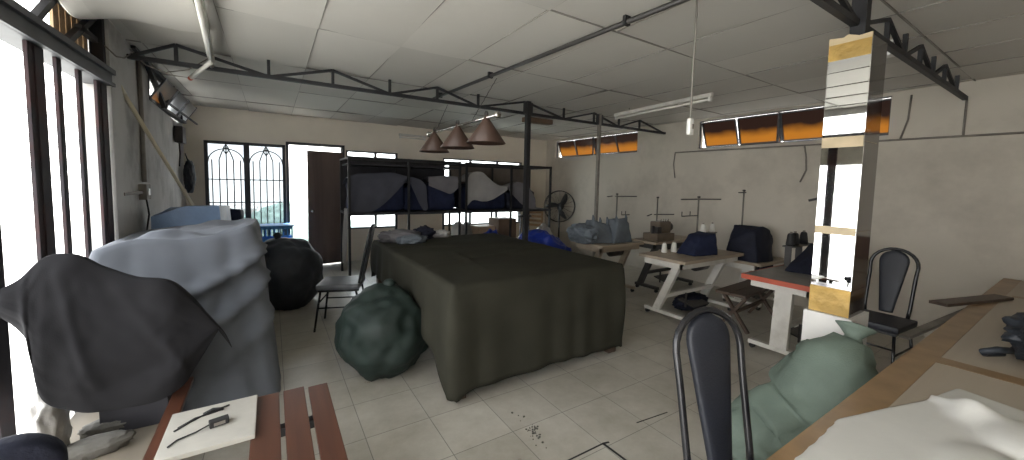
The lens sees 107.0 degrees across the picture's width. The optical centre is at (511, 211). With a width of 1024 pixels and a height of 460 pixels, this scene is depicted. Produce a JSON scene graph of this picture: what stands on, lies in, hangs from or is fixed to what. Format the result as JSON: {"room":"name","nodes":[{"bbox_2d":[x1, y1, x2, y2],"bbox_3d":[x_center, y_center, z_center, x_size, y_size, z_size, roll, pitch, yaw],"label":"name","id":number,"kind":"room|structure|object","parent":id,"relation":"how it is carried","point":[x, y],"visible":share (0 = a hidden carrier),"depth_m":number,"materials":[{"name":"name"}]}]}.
{"room":"textile factory","nodes":[
{"label":"textile factory","id":0,"kind":"room"},
{"bbox_2d":[57,1,185,250],"bbox_3d":[-2.577,-0.114,2.024,0.265,2.930,9.384,-1,5,-33],"label":"wall","id":1,"kind":"structure","parent":0,"point":[130,213],"depth_m":3.13,"materials":[{"name":"paint"}]},
{"bbox_2d":[0,0,115,86],"bbox_3d":[-1.532,-0.778,0.463,0.160,0.120,5.430,-1,5,-32],"label":"trim","id":2,"kind":"structure","parent":1,"relation":"attached to","point":[17,23],"depth_m":1.99,"materials":[{"name":"paint"}]},
{"bbox_2d":[31,0,105,63],"bbox_3d":[-2.590,-1.160,2.127,0.070,0.360,1.441,-1,5,-32],"label":"trim","id":3,"kind":"structure","parent":1,"relation":"attached to","point":[93,30],"depth_m":2.55,"materials":[{"name":"wood"}]},
{"bbox_2d":[49,3,87,50],"bbox_3d":[-2.840,-1.137,2.434,0.015,0.260,0.500,-1,5,-32],"label":"curtain","id":4,"kind":"object","parent":1,"relation":"attached to","point":[60,19],"depth_m":2.34,"materials":[{"name":"brown fabric"}]},
{"bbox_2d":[136,61,146,181],"bbox_3d":[-3.397,-0.841,3.471,0.036,1.142,0.075,-3,6,-44],"label":"conduit","id":5,"kind":"object","parent":1,"relation":"attached to","point":[138,63],"visible":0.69,"depth_m":3.48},
{"bbox_2d":[138,184,150,229],"bbox_3d":[-3.357,-0.037,3.470,0.066,0.422,0.140,-1,5,-32],"label":"switch box","id":6,"kind":"object","parent":1,"relation":"attached to","point":[146,188],"visible":0.93,"depth_m":3.43,"materials":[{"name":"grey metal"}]},
{"bbox_2d":[130,45,182,118],"bbox_3d":[-4.126,-1.367,4.567,0.055,0.364,3.101,-2,5,-34],"label":"brace","id":7,"kind":"object","parent":1,"relation":"attached to","point":[134,48],"visible":0.45,"depth_m":3.89,"materials":[{"name":"black metal"}]},
{"bbox_2d":[148,76,197,124],"bbox_3d":[-4.190,-1.353,4.706,0.194,0.309,2.000,-1,5,-32],"label":"awning window","id":8,"kind":"structure","parent":1,"relation":"in","point":[178,105],"depth_m":4.52,"materials":[{"name":"paint"}]},
{"bbox_2d":[174,126,185,165],"bbox_3d":[-4.566,-0.890,5.219,0.090,0.543,0.240,-1,5,-32],"label":"meter box","id":9,"kind":"object","parent":1,"relation":"attached to","point":[179,131],"visible":1,"depth_m":5.12,"materials":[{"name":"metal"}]},
{"bbox_2d":[183,153,195,192],"bbox_3d":[-4.765,-0.564,5.595,0.148,0.586,0.190,0,4,-15],"label":"hanging bag","id":10,"kind":"object","parent":1,"relation":"hanging from","point":[189,175],"visible":1,"depth_m":5.55,"materials":[{"name":"fabric"}]},
{"bbox_2d":[119,0,1023,137],"bbox_3d":[0.421,-1.396,3.820,7.056,0.010,9.380,-1,5,-32],"label":"roof truss","id":11,"kind":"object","parent":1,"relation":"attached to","point":[889,6],"depth_m":3.54,"materials":[{"name":"metal"}]},
{"bbox_2d":[183,105,546,260],"bbox_3d":[-2.176,-0.526,7.904,7.406,2.930,0.150,-1,5,-32],"label":"wall","id":12,"kind":"structure","parent":0,"point":[215,124],"depth_m":7.20,"materials":[{"name":"paint"}]},
{"bbox_2d":[203,140,286,235],"bbox_3d":[-4.473,-0.210,6.411,1.175,1.885,0.110,-1,5,-32],"label":"window","id":13,"kind":"structure","parent":12,"relation":"in","point":[248,177],"depth_m":6.39,"materials":[{"name":"paint"}]},
{"bbox_2d":[208,144,244,208],"bbox_3d":[-4.711,-0.220,6.271,0.489,1.765,0.015,-1,5,-32],"label":"grille","id":14,"kind":"object","parent":13,"relation":"attached to","point":[226,162],"depth_m":6.26,"materials":[{"name":"metal"}]},
{"bbox_2d":[250,147,282,235],"bbox_3d":[-4.245,-0.231,6.566,0.489,1.765,0.015,-1,5,-32],"label":"grille","id":15,"kind":"object","parent":13,"relation":"attached to","point":[266,163],"depth_m":6.57,"materials":[{"name":"metal"}]},
{"bbox_2d":[286,142,344,234],"bbox_3d":[-3.619,-0.132,7.014,0.950,2.210,0.180,-1,5,-32],"label":"trim","id":16,"kind":"structure","parent":12,"relation":"attached to","point":[287,143],"depth_m":6.70,"materials":[{"name":"paint"}]},
{"bbox_2d":[307,150,343,263],"bbox_3d":[-3.382,-0.056,6.920,0.612,2.058,0.112,-2,5,-41],"label":"door","id":17,"kind":"structure","parent":12,"relation":"in","point":[323,168],"depth_m":6.91,"materials":[{"name":"brown wood"}]},
{"bbox_2d":[346,150,397,228],"bbox_3d":[-2.765,-0.416,7.497,0.970,1.505,0.080,-1,5,-32],"label":"window","id":18,"kind":"structure","parent":12,"relation":"in","point":[347,151],"depth_m":7.51,"materials":[{"name":"paint"}]},
{"bbox_2d":[443,158,521,225],"bbox_3d":[-0.663,-0.437,8.832,2.050,1.485,0.080,-1,5,-32],"label":"window","id":19,"kind":"structure","parent":12,"relation":"in","point":[444,159],"depth_m":8.73,"materials":[{"name":"paint"}]},
{"bbox_2d":[20,253,925,459],"bbox_3d":[0.335,1.334,4.021,7.416,0.120,9.740,-1,5,-32],"label":"floor","id":20,"kind":"structure","parent":0,"point":[577,405],"depth_m":2.78,"materials":[{"name":"tile"}]},
{"bbox_2d":[0,219,16,437],"bbox_3d":[-2.195,0.290,1.605,0.060,2.200,0.134,-1,5,-32],"label":"post","id":21,"kind":"object","parent":20,"relation":"on","point":[7,407],"visible":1,"depth_m":1.64,"materials":[{"name":"paint"}]},
{"bbox_2d":[0,433,68,459],"bbox_3d":[-1.369,0.972,0.909,0.538,0.977,0.422,5,5,39],"label":"banquet chair","id":22,"kind":"object","parent":20,"relation":"on","point":[25,446],"visible":1,"depth_m":0.84,"materials":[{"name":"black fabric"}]},
{"bbox_2d":[22,40,55,261],"bbox_3d":[-2.435,0.258,1.984,0.060,2.200,0.184,-1,5,-32],"label":"post","id":23,"kind":"object","parent":20,"relation":"on","point":[33,58],"visible":0.49,"depth_m":1.92,"materials":[{"name":"paint"}]},
{"bbox_2d":[52,56,75,412],"bbox_3d":[-2.569,0.240,2.195,0.060,2.200,0.084,-1,5,-32],"label":"post","id":24,"kind":"object","parent":20,"relation":"on","point":[56,62],"visible":0.49,"depth_m":2.14,"materials":[{"name":"paint"}]},
{"bbox_2d":[74,69,91,257],"bbox_3d":[-2.719,0.220,2.430,0.060,2.200,0.084,-1,5,-32],"label":"post","id":25,"kind":"object","parent":20,"relation":"on","point":[78,74],"visible":0.49,"depth_m":2.38,"materials":[{"name":"paint"}]},
{"bbox_2d":[93,80,114,245],"bbox_3d":[-2.912,0.194,2.733,0.060,2.200,0.214,-1,5,-32],"label":"post","id":26,"kind":"object","parent":20,"relation":"on","point":[100,89],"visible":0.5,"depth_m":2.66,"materials":[{"name":"paint"}]},
{"bbox_2d":[70,412,158,459],"bbox_3d":[-1.945,1.265,1.782,0.450,0.240,1.180,-1,5,-32],"label":"platform","id":27,"kind":"object","parent":20,"relation":"on","point":[137,447],"visible":0.04,"depth_m":1.89,"materials":[{"name":"brown wood"}]},
{"bbox_2d":[24,390,72,445],"bbox_3d":[-2.102,0.962,1.716,0.117,0.366,0.232,-1,5,-32],"label":"bag","id":28,"kind":"object","parent":27,"relation":"on","point":[43,418],"visible":0.43,"depth_m":1.66,"materials":[{"name":"white plastic"}]},
{"bbox_2d":[77,419,125,439],"bbox_3d":[-2.041,1.087,1.956,0.106,0.085,0.273,5,6,43],"label":"roll","id":29,"kind":"object","parent":27,"relation":"on","point":[93,428],"visible":0.43,"depth_m":1.89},
{"bbox_2d":[67,429,136,459],"bbox_3d":[-1.958,1.099,1.784,0.270,0.090,0.103,-2,5,-40],"label":"roll","id":30,"kind":"object","parent":27,"relation":"on","point":[94,446],"visible":0.84,"depth_m":1.77,"materials":[{"name":"fabric"}]},
{"bbox_2d":[99,395,171,429],"bbox_3d":[-2.060,0.857,2.125,0.280,0.520,0.440,-1,5,-32],"label":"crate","id":31,"kind":"object","parent":27,"relation":"on","point":[141,416],"visible":0.04,"depth_m":1.97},
{"bbox_2d":[0,253,231,412],"bbox_3d":[-1.932,0.535,2.006,0.743,0.752,0.738,-1,5,-32],"label":"sheet","id":32,"kind":"object","parent":31,"relation":"on","point":[99,338],"visible":1,"depth_m":1.70,"materials":[{"name":"grey fabric"}]},
{"bbox_2d":[121,84,194,205],"bbox_3d":[-3.533,0.037,4.268,0.040,2.291,2.573,0,4,-19],"label":"pipe","id":33,"kind":"object","parent":20,"relation":"on","point":[128,101],"visible":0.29,"depth_m":3.45,"materials":[{"name":"beige plastic"}]},
{"bbox_2d":[143,376,193,459],"bbox_3d":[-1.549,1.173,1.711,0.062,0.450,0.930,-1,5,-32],"label":"slatted bench","id":34,"kind":"object","parent":20,"relation":"on","point":[178,399],"visible":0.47,"depth_m":1.77,"materials":[{"name":"brown wood"}]},
{"bbox_2d":[89,218,280,411],"bbox_3d":[-2.369,0.688,2.890,1.004,1.204,1.416,-1,5,-32],"label":"sheet","id":35,"kind":"object","parent":20,"relation":"on","point":[221,264],"visible":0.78,"depth_m":2.60,"materials":[{"name":"grey fabric"}]},
{"bbox_2d":[151,205,230,228],"bbox_3d":[-3.094,0.575,3.724,0.641,1.291,0.706,-1,5,-32],"label":"tarp cover","id":36,"kind":"object","parent":20,"relation":"on","point":[186,215],"visible":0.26,"depth_m":3.45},
{"bbox_2d":[264,232,323,310],"bbox_3d":[-2.820,0.707,4.708,0.847,0.900,0.924,-1,5,-32],"label":"fabric bag","id":37,"kind":"object","parent":20,"relation":"on","point":[296,269],"visible":0.68,"depth_m":4.45,"materials":[{"name":"fabric"}]},
{"bbox_2d":[249,383,347,459],"bbox_3d":[-0.809,1.208,1.450,0.333,0.450,1.335,-1,5,-32],"label":"slatted bench","id":38,"kind":"object","parent":20,"relation":"on","point":[266,444],"visible":0.85,"depth_m":1.69,"materials":[{"name":"brown wood"}]},
{"bbox_2d":[154,395,257,459],"bbox_3d":[-1.318,0.945,1.666,0.322,0.022,0.350,-1,5,-32],"label":"board","id":39,"kind":"object","parent":38,"relation":"on","point":[241,427],"visible":0.95,"depth_m":1.62,"materials":[{"name":"wood"}]},
{"bbox_2d":[167,414,228,447],"bbox_3d":[-1.326,0.925,1.604,0.046,0.026,0.214,4,5,36],"label":"power adapter","id":40,"kind":"object","parent":39,"relation":"on","point":[224,419],"visible":1,"depth_m":1.64,"materials":[{"name":"black plastic"}]},
{"bbox_2d":[173,404,229,431],"bbox_3d":[-1.395,0.921,1.706,0.040,0.019,0.217,3,5,29],"label":"power cable","id":41,"kind":"object","parent":39,"relation":"on","point":[216,409],"visible":1,"depth_m":1.72,"materials":[{"name":"black rubber"}]},
{"bbox_2d":[313,224,374,331],"bbox_3d":[-1.782,0.677,4.084,0.572,1.096,0.422,0,4,-12],"label":"banquet chair","id":42,"kind":"object","parent":20,"relation":"on","point":[328,284],"visible":0.95,"depth_m":3.96,"materials":[{"name":"black metal"}]},
{"bbox_2d":[334,279,428,381],"bbox_3d":[-1.085,0.945,3.222,0.774,0.710,0.854,-1,5,-32],"label":"fabric bag","id":43,"kind":"object","parent":20,"relation":"on","point":[378,332],"visible":0.91,"depth_m":2.91,"materials":[{"name":"green fabric"}]},
{"bbox_2d":[340,156,461,275],"bbox_3d":[-1.920,0.073,6.620,1.880,1.930,0.810,-1,5,-32],"label":"storage rack","id":44,"kind":"object","parent":20,"relation":"on","point":[349,165],"visible":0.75,"depth_m":6.45,"materials":[{"name":"black metal"}]},
{"bbox_2d":[342,208,347,263],"bbox_3d":[-2.520,0.379,5.711,0.054,0.854,0.271,-1,5,-32],"label":"garment","id":45,"kind":"object","parent":44,"relation":"hanging from","point":[345,222],"visible":1,"depth_m":5.65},
{"bbox_2d":[345,182,403,211],"bbox_3d":[-2.296,-0.295,6.349,0.874,0.567,0.635,-1,5,-32],"label":"fabric bundle","id":46,"kind":"object","parent":44,"relation":"on","point":[396,202],"visible":0.31,"depth_m":6.25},
{"bbox_2d":[342,172,406,212],"bbox_3d":[-2.267,-0.324,6.261,0.914,0.641,0.544,-1,5,-32],"label":"sheet","id":47,"kind":"object","parent":46,"relation":"on","point":[369,191],"visible":0.97,"depth_m":6.00,"materials":[{"name":"fabric"}]},
{"bbox_2d":[342,162,458,169],"bbox_3d":[-1.897,-0.774,6.551,1.820,0.030,0.730,-1,5,-32],"label":"shelf","id":48,"kind":"object","parent":44,"relation":"attached to","point":[353,165],"depth_m":6.50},
{"bbox_2d":[401,183,422,210],"bbox_3d":[-1.781,-0.268,6.670,0.382,0.488,0.624,-1,5,-32],"label":"fabric bundle","id":49,"kind":"object","parent":44,"relation":"on","point":[414,204],"visible":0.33,"depth_m":6.40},
{"bbox_2d":[405,177,427,210],"bbox_3d":[-1.728,-0.312,6.607,0.354,0.581,0.540,-1,5,-32],"label":"sheet","id":50,"kind":"object","parent":49,"relation":"on","point":[418,186],"visible":0.9,"depth_m":6.41,"materials":[{"name":"fabric"}]},
{"bbox_2d":[425,182,454,210],"bbox_3d":[-1.394,-0.306,6.922,0.578,0.544,0.609,-1,5,-32],"label":"fabric bundle","id":51,"kind":"object","parent":44,"relation":"on","point":[437,199],"visible":0.47,"depth_m":6.66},
{"bbox_2d":[421,176,457,193],"bbox_3d":[-1.334,-0.482,6.843,0.549,0.314,0.540,-1,5,-32],"label":"sheet","id":52,"kind":"object","parent":51,"relation":"on","point":[448,184],"visible":0.99,"depth_m":6.64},
{"bbox_2d":[451,222,472,234],"bbox_3d":[-0.971,0.591,7.150,0.534,0.861,0.501,-1,5,-32],"label":"plastic bag","id":53,"kind":"object","parent":20,"relation":"on","point":[454,231],"visible":0.2,"depth_m":7.03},
{"bbox_2d":[470,224,494,233],"bbox_3d":[-0.606,0.639,7.558,0.360,0.722,0.420,-2,5,-35],"label":"cardboard box","id":54,"kind":"object","parent":20,"relation":"on","point":[478,228],"visible":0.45,"depth_m":7.38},
{"bbox_2d":[376,278,615,398],"bbox_3d":[-0.337,0.839,4.086,1.670,0.830,2.370,-1,5,-32],"label":"table","id":55,"kind":"object","parent":20,"relation":"on","point":[613,349],"visible":0.12,"depth_m":3.54,"materials":[{"name":"brown wood"}]},
{"bbox_2d":[370,233,625,402],"bbox_3d":[-0.337,0.806,4.084,1.794,0.844,2.494,-1,5,-32],"label":"tablecloth","id":56,"kind":"object","parent":55,"relation":"on","point":[495,307],"visible":0.96,"depth_m":3.06,"materials":[{"name":"green fabric"}]},
{"bbox_2d":[378,229,420,242],"bbox_3d":[-1.334,0.283,4.517,0.518,0.140,0.332,-1,5,-32],"label":"pile","id":57,"kind":"object","parent":56,"relation":"on","point":[391,235],"visible":0.7,"depth_m":4.40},
{"bbox_2d":[395,234,427,243],"bbox_3d":[-1.161,0.316,4.395,0.386,0.099,0.228,-1,5,-32],"label":"pile","id":58,"kind":"object","parent":56,"relation":"on","point":[413,238],"visible":1,"depth_m":4.32,"materials":[{"name":"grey fabric"}]},
{"bbox_2d":[413,225,435,238],"bbox_3d":[-1.112,0.256,4.784,0.292,0.165,0.269,-1,5,-32],"label":"pile","id":59,"kind":"object","parent":56,"relation":"on","point":[425,230],"visible":0.73,"depth_m":4.71,"materials":[{"name":"blue fabric"}]},
{"bbox_2d":[448,162,551,236],"bbox_3d":[-0.227,0.032,7.694,1.950,1.930,0.810,-1,5,-32],"label":"storage rack","id":60,"kind":"object","parent":20,"relation":"on","point":[500,174],"visible":0.49,"depth_m":7.62,"materials":[{"name":"black metal"}]},
{"bbox_2d":[454,184,504,209],"bbox_3d":[-0.647,-0.320,7.396,0.912,0.537,0.645,-1,5,-32],"label":"fabric bundle","id":61,"kind":"object","parent":60,"relation":"on","point":[498,202],"visible":0.47,"depth_m":7.17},
{"bbox_2d":[458,172,507,204],"bbox_3d":[-0.604,-0.424,7.313,0.894,0.667,0.539,-1,5,-32],"label":"sheet","id":62,"kind":"object","parent":61,"relation":"on","point":[480,187],"visible":0.95,"depth_m":7.03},
{"bbox_2d":[504,188,535,208],"bbox_3d":[0.051,-0.277,7.834,0.722,0.419,0.630,-1,5,-32],"label":"fabric bundle","id":63,"kind":"object","parent":60,"relation":"on","point":[516,204],"visible":0.27,"depth_m":7.50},
{"bbox_2d":[503,182,535,208],"bbox_3d":[0.075,-0.334,7.750,0.683,0.540,0.542,-1,5,-32],"label":"sheet","id":64,"kind":"object","parent":63,"relation":"on","point":[517,190],"visible":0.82,"depth_m":7.50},
{"bbox_2d":[522,101,532,240],"bbox_3d":[0.190,-0.145,5.170,0.140,2.660,0.140,-1,5,-32],"label":"steel post","id":65,"kind":"object","parent":20,"relation":"on","point":[527,106],"visible":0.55,"depth_m":5.12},
{"bbox_2d":[518,229,571,250],"bbox_3d":[0.420,0.705,6.294,1.190,0.816,0.589,0,4,-12],"label":"plastic sack","id":66,"kind":"object","parent":20,"relation":"on","point":[539,236],"visible":0.2,"depth_m":6.15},
{"bbox_2d":[544,190,575,237],"bbox_3d":[1.050,0.251,8.463,0.480,1.438,0.628,-1,5,-32],"label":"pedestal fan","id":67,"kind":"object","parent":20,"relation":"on","point":[560,206],"visible":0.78,"depth_m":8.40,"materials":[{"name":"black metal"}]},
{"bbox_2d":[592,114,602,256],"bbox_3d":[1.323,-0.174,5.923,0.124,2.660,0.124,-1,5,-32],"label":"steel post","id":68,"kind":"object","parent":20,"relation":"on","point":[599,117],"visible":0.55,"depth_m":5.87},
{"bbox_2d":[573,240,643,291],"bbox_3d":[1.416,0.811,5.626,0.860,0.740,0.600,-1,5,-32],"label":"table","id":69,"kind":"object","parent":20,"relation":"on","point":[623,250],"visible":0.43,"depth_m":5.44,"materials":[{"name":"brown wood"}]},
{"bbox_2d":[566,223,598,243],"bbox_3d":[1.015,0.302,5.410,0.333,0.286,0.589,-1,5,-32],"label":"cloth bundle","id":70,"kind":"object","parent":69,"relation":"on","point":[581,233],"visible":1,"depth_m":5.26,"materials":[{"name":"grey fabric"}]},
{"bbox_2d":[585,215,631,243],"bbox_3d":[1.377,0.244,5.530,0.705,0.400,0.432,-1,4,-23],"label":"machine","id":71,"kind":"object","parent":69,"relation":"on","point":[615,230],"visible":0.86,"depth_m":5.42,"materials":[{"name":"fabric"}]},
{"bbox_2d":[568,412,667,459],"bbox_3d":[0.730,1.405,2.284,0.940,0.002,0.263,-1,5,-32],"label":"trim","id":72,"kind":"structure","parent":20,"relation":"on","point":[603,443],"depth_m":2.24,"materials":[{"name":"metal"}]},
{"bbox_2d":[631,235,692,292],"bbox_3d":[2.405,0.801,5.924,1.130,0.760,0.476,-1,5,-32],"label":"table","id":73,"kind":"object","parent":20,"relation":"on","point":[653,245],"visible":0.62,"depth_m":5.74,"materials":[{"name":"wood"}]},
{"bbox_2d":[643,219,673,241],"bbox_3d":[2.236,0.271,5.721,0.450,0.320,0.260,-1,5,-32],"label":"machine","id":74,"kind":"object","parent":73,"relation":"on","point":[659,230],"visible":1,"depth_m":5.63,"materials":[{"name":"brown metal"}]},
{"bbox_2d":[672,292,708,310],"bbox_3d":[2.305,1.152,4.892,0.634,0.204,0.312,-1,5,-32],"label":"heap","id":75,"kind":"object","parent":20,"relation":"on","point":[677,304],"visible":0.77,"depth_m":4.79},
{"bbox_2d":[639,248,743,319],"bbox_3d":[2.246,0.891,4.758,1.250,0.740,0.620,-1,5,-32],"label":"table","id":76,"kind":"object","parent":20,"relation":"on","point":[677,262],"visible":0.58,"depth_m":4.57,"materials":[{"name":"white paint"}]},
{"bbox_2d":[676,231,717,255],"bbox_3d":[2.293,0.396,4.657,0.430,0.260,0.317,-1,5,-32],"label":"machine cover","id":77,"kind":"object","parent":76,"relation":"on","point":[699,243],"visible":1,"depth_m":4.60,"materials":[{"name":"blue fabric"}]},
{"bbox_2d":[672,306,753,459],"bbox_3d":[0.827,0.937,1.268,0.422,1.091,0.570,0,4,-17],"label":"banquet chair","id":78,"kind":"object","parent":20,"relation":"on","point":[707,334],"visible":1,"depth_m":1.43,"materials":[{"name":"leather"}]},
{"bbox_2d":[715,279,774,333],"bbox_3d":[2.772,1.087,4.412,1.040,0.439,0.325,-2,5,-36],"label":"wooden bench","id":79,"kind":"object","parent":20,"relation":"on","point":[745,290],"visible":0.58,"depth_m":4.23,"materials":[{"name":"brown wood"}]},
{"bbox_2d":[722,256,783,309],"bbox_3d":[3.281,0.944,5.172,0.800,0.620,0.540,-1,5,-32],"label":"table","id":80,"kind":"object","parent":20,"relation":"on","point":[745,266],"visible":0.35,"depth_m":4.97,"materials":[{"name":"white paint"}]},
{"bbox_2d":[726,225,772,269],"bbox_3d":[3.263,0.492,5.108,0.684,0.610,0.492,-1,5,-32],"label":"machine cover","id":81,"kind":"object","parent":80,"relation":"on","point":[756,242],"visible":0.73,"depth_m":4.91,"materials":[{"name":"blue fabric"}]},
{"bbox_2d":[741,264,810,354],"bbox_3d":[2.872,0.977,3.744,1.182,0.740,0.614,-1,5,-32],"label":"table","id":82,"kind":"object","parent":20,"relation":"on","point":[786,284],"visible":0.51,"depth_m":3.51,"materials":[{"name":"grey laminate"}]},
{"bbox_2d":[782,243,812,265],"bbox_3d":[3.168,0.472,4.193,0.540,0.214,0.100,-1,5,-32],"label":"rack","id":83,"kind":"object","parent":82,"relation":"on","point":[788,249],"visible":0.62,"depth_m":4.07,"materials":[{"name":"metal"}]},
{"bbox_2d":[782,243,812,247],"bbox_3d":[3.171,0.372,4.186,0.540,0.014,0.100,-1,5,-32],"label":"tray","id":84,"kind":"object","parent":83,"relation":"on","point":[800,245],"depth_m":4.09,"materials":[{"name":"metal"}]},
{"bbox_2d":[785,243,813,274],"bbox_3d":[3.023,0.466,3.813,0.520,0.272,0.289,-1,5,-32],"label":"machine cover","id":85,"kind":"object","parent":82,"relation":"on","point":[802,263],"visible":0.41,"depth_m":3.76,"materials":[{"name":"blue fabric"}]},
{"bbox_2d":[731,320,878,459],"bbox_3d":[1.532,0.989,2.080,0.693,0.860,0.428,3,5,29],"label":"sack","id":86,"kind":"object","parent":20,"relation":"on","point":[822,372],"visible":0.67,"depth_m":1.96,"materials":[{"name":"fabric"}]},
{"bbox_2d":[801,0,887,344],"bbox_3d":[1.975,0.091,2.259,0.290,2.680,0.230,-1,5,-32],"label":"column","id":87,"kind":"structure","parent":20,"relation":"on","point":[857,60],"depth_m":2.17,"materials":[{"name":"paint"}]},
{"bbox_2d":[864,247,920,363],"bbox_3d":[3.167,0.856,3.270,0.566,1.066,0.422,-1,5,-28],"label":"banquet chair","id":88,"kind":"object","parent":20,"relation":"on","point":[894,264],"visible":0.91,"depth_m":3.30,"materials":[{"name":"leather"}]},
{"bbox_2d":[766,278,1023,459],"bbox_3d":[2.886,1.112,1.775,5.130,0.752,1.240,-1,5,-32],"label":"table","id":89,"kind":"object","parent":20,"relation":"on","point":[949,358],"depth_m":1.70,"materials":[{"name":"brown wood"}]},
{"bbox_2d":[794,389,1023,459],"bbox_3d":[1.443,0.784,0.951,1.122,0.176,0.900,0,4,-18],"label":"cloth","id":90,"kind":"object","parent":89,"relation":"on","point":[956,424],"visible":0.98,"depth_m":1.24,"materials":[{"name":"fabric"}]},
{"bbox_2d":[899,308,963,339],"bbox_3d":[2.985,0.783,2.653,0.867,0.108,0.050,0,4,-22],"label":"plank","id":91,"kind":"object","parent":89,"relation":"attached to","point":[917,331],"visible":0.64,"depth_m":2.58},
{"bbox_2d":[929,294,1013,306],"bbox_3d":[3.416,0.659,2.810,0.782,0.020,0.100,0,4,-16],"label":"plank","id":92,"kind":"object","parent":89,"relation":"on","point":[989,298],"visible":1,"depth_m":2.78,"materials":[{"name":"brown wood"}]},
{"bbox_2d":[979,312,1023,360],"bbox_3d":[2.591,0.615,1.835,0.663,0.217,0.342,-1,5,-32],"label":"plastic bag","id":93,"kind":"object","parent":89,"relation":"on","point":[1014,327],"visible":1,"depth_m":1.83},
{"bbox_3d":[-0.209,0.762,7.796,0.480,0.460,0.440,-1,5,-31],"label":"cardboard box","id":94,"kind":"object","parent":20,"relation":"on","visible":0},
{"bbox_2d":[489,217,515,237],"bbox_3d":[-0.200,0.332,7.766,0.420,0.402,0.400,-2,5,-34],"label":"cardboard box","id":95,"kind":"object","parent":94,"relation":"on","point":[501,224],"visible":0.68,"depth_m":7.59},
{"bbox_3d":[-3.884,0.892,6.220,0.560,0.270,0.400,-1,5,-32],"label":"plastic crate","id":96,"kind":"object","parent":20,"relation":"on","visible":0},
{"bbox_3d":[-3.876,0.621,6.202,0.560,0.270,0.400,-2,5,-34],"label":"plastic crate","id":97,"kind":"object","parent":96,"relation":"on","visible":0},
{"bbox_2d":[260,223,293,241],"bbox_3d":[-3.879,0.349,6.177,0.560,0.270,0.400,-1,5,-31],"label":"plastic crate","id":98,"kind":"object","parent":97,"relation":"on","point":[269,226],"visible":0.51,"depth_m":6.10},
{"bbox_2d":[108,0,1023,140],"bbox_3d":[0.397,-1.399,3.840,7.276,0.026,9.520,-1,5,-32],"label":"ceiling","id":99,"kind":"structure","parent":0,"point":[281,32],"depth_m":3.22,"materials":[{"name":"paint"}]},
{"bbox_2d":[58,0,201,32],"bbox_3d":[-2.385,-1.258,2.428,0.616,0.148,0.735,-1,5,-32],"label":"sheet","id":100,"kind":"object","parent":99,"relation":"attached to","point":[181,15],"visible":0.91,"depth_m":2.39,"materials":[{"name":"fabric"}]},
{"bbox_2d":[194,0,214,67],"bbox_3d":[-2.150,-1.276,2.654,0.045,0.150,1.754,-2,5,-36],"label":"fluorescent light","id":101,"kind":"object","parent":99,"relation":"attached to","point":[199,4],"visible":0.88,"depth_m":2.51,"materials":[{"name":"white paint"}]},
{"bbox_2d":[126,43,665,133],"bbox_3d":[-0.189,-1.392,4.894,6.905,0.183,0.036,-1,5,-32],"label":"roof truss","id":102,"kind":"object","parent":99,"relation":"attached to","point":[136,56],"visible":0.97,"depth_m":3.92,"materials":[{"name":"black metal"}]},
{"bbox_2d":[419,78,505,152],"bbox_3d":[-0.554,-1.042,4.121,0.468,0.715,1.800,-1,5,-32],"label":"pendant lamp","id":103,"kind":"object","parent":99,"relation":"hanging from","point":[485,133],"visible":1,"depth_m":3.95,"materials":[{"name":"brown metal"}]},
{"bbox_2d":[433,0,689,98],"bbox_3d":[0.583,-1.288,2.756,0.052,0.060,5.413,-2,5,-36],"label":"ceiling pipe","id":104,"kind":"object","parent":99,"relation":"attached to","point":[627,20],"visible":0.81,"depth_m":2.80,"materials":[{"name":"metal"}]},
{"bbox_2d":[614,92,713,119],"bbox_3d":[1.916,-1.384,4.997,0.046,0.140,1.565,-1,5,-28],"label":"fluorescent light","id":105,"kind":"object","parent":99,"relation":"attached to","point":[709,96],"visible":0.94,"depth_m":4.85,"materials":[{"name":"white paint"}]},
{"bbox_2d":[686,0,697,134],"bbox_3d":[1.089,-0.861,2.267,0.040,0.800,0.034,-1,5,-32],"label":"switch","id":106,"kind":"object","parent":99,"relation":"hanging from","point":[690,122],"visible":1,"depth_m":2.27,"materials":[{"name":"white plastic"}]},
{"bbox_2d":[810,0,967,100],"bbox_3d":[2.329,-1.159,2.392,5.340,0.183,0.036,-1,5,-32],"label":"roof truss","id":107,"kind":"object","parent":99,"relation":"attached to","point":[843,11],"visible":0.97,"depth_m":2.65,"materials":[{"name":"black metal"}]},
{"bbox_2d":[545,60,1023,336],"bbox_3d":[3.438,-0.258,5.835,0.150,2.930,9.380,-1,5,-32],"label":"wall","id":108,"kind":"structure","parent":0,"point":[956,204],"depth_m":4.29,"materials":[{"name":"paint"}]},
{"bbox_2d":[557,131,637,157],"bbox_3d":[1.848,-1.437,8.389,0.166,0.410,2.490,-1,5,-32],"label":"window","id":109,"kind":"structure","parent":108,"relation":"in","point":[614,143],"depth_m":8.22,"materials":[{"name":"glass"}]},
{"bbox_2d":[699,96,891,148],"bbox_3d":[3.791,-1.176,5.339,0.173,0.445,2.300,-1,5,-32],"label":"window","id":110,"kind":"structure","parent":108,"relation":"in","point":[806,124],"depth_m":5.42,"materials":[{"name":"glass"}]},
{"bbox_2d":[675,131,1023,152],"bbox_3d":[3.895,-0.866,4.927,0.022,0.052,3.950,-1,5,-32],"label":"conduit","id":111,"kind":"object","parent":108,"relation":"attached to","point":[1006,133],"visible":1,"depth_m":4.21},
{"label":"outside","id":112,"kind":"structure","parent":0,"visible":0},
{"bbox_2d":[0,212,516,433],"bbox_3d":[-9.464,3.435,15.065,80.000,0.300,85.000,-1,5,-32],"label":"ground","id":113,"kind":"structure","parent":112,"point":[18,234],"depth_m":22.34,"materials":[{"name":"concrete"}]},
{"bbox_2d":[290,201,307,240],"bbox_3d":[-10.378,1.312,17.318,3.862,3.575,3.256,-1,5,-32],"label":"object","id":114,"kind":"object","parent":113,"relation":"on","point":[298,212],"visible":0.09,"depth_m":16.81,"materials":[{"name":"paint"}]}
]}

